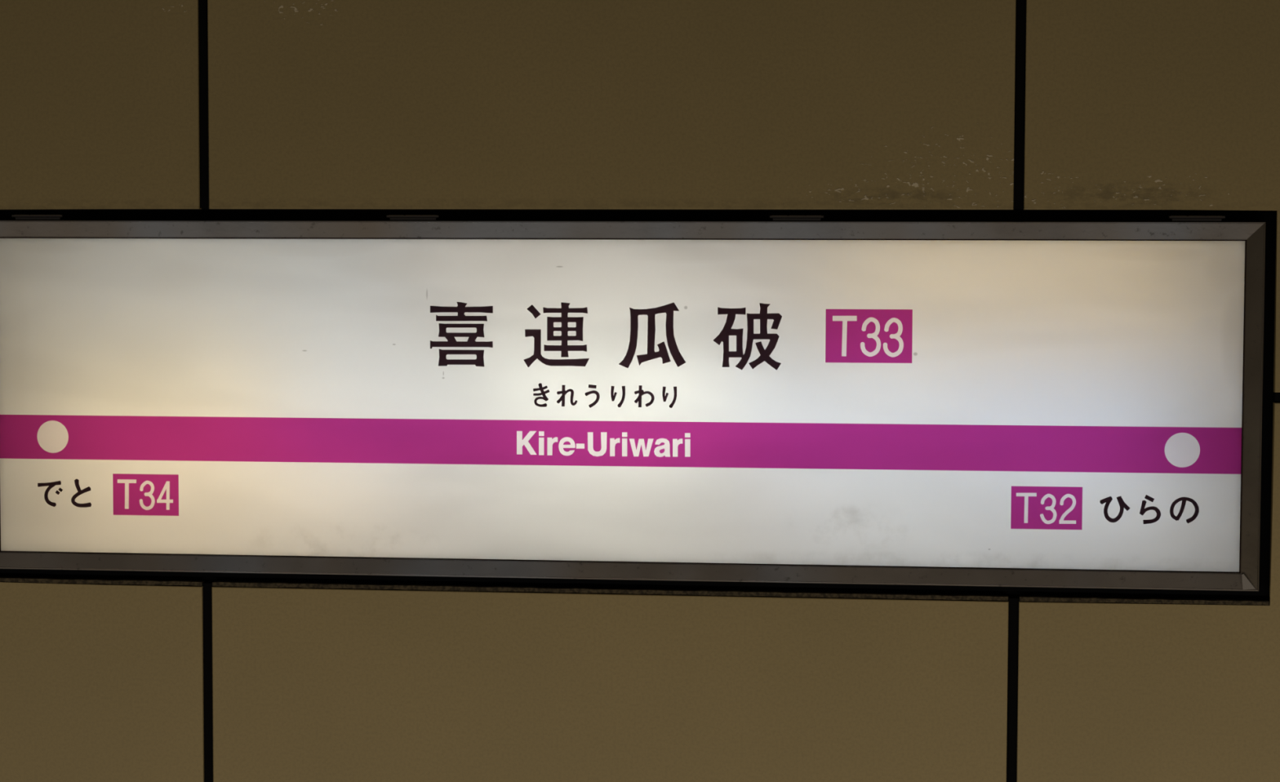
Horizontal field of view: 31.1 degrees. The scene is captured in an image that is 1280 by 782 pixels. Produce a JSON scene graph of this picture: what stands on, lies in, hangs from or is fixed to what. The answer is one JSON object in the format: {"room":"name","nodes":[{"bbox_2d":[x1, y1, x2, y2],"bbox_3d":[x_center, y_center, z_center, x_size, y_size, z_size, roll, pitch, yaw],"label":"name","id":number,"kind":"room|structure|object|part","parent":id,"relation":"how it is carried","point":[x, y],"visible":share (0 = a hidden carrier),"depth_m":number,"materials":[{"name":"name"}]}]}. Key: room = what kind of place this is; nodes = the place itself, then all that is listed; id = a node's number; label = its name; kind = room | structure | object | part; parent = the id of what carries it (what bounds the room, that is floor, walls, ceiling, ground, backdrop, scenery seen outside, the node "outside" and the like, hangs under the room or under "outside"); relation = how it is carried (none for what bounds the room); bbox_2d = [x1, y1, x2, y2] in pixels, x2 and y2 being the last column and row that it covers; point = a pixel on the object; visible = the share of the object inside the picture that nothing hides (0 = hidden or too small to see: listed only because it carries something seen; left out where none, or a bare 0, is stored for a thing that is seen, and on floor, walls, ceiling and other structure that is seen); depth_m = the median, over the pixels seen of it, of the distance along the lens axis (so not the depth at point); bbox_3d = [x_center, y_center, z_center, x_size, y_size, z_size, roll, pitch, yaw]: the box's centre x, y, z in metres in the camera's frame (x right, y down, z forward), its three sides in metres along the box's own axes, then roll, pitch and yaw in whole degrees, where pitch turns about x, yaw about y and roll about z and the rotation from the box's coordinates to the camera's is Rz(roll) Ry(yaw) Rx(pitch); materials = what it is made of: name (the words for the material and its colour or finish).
{"room":"subway station platform","nodes":[
{"label":"subway station platform","id":0,"kind":"room"},
{"bbox_2d":[0,0,1279,781],"bbox_3d":[-0.047,-0.001,3.043,5.397,2.200,0.032,1,3,6],"label":"wall","id":1,"kind":"structure","parent":0,"point":[293,110],"depth_m":3.02,"materials":[{"name":"brown tile"}]},
{"bbox_2d":[0,214,1266,591],"bbox_3d":[-0.042,0.005,3.100,1.700,0.480,0.160,1,3,6],"label":"name sign","id":2,"kind":"object","parent":1,"relation":"attached to","point":[997,404],"visible":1,"depth_m":3.02,"materials":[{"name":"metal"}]},
{"bbox_3d":[-0.049,0.237,3.052,1.700,0.022,0.037,1,3,6],"label":"frame rail","id":3,"kind":"part","parent":2,"relation":"part of","materials":[{"name":"metal"}]},
{"bbox_3d":[-0.048,-0.212,3.027,1.700,0.022,0.037,1,3,6],"label":"frame rail","id":4,"kind":"part","parent":2,"relation":"part of","materials":[{"name":"metal"}]},
{"bbox_3d":[0.785,0.020,2.951,0.023,0.472,0.037,1,3,6],"label":"frame rail","id":5,"kind":"part","parent":2,"relation":"part of","materials":[{"name":"metal"}]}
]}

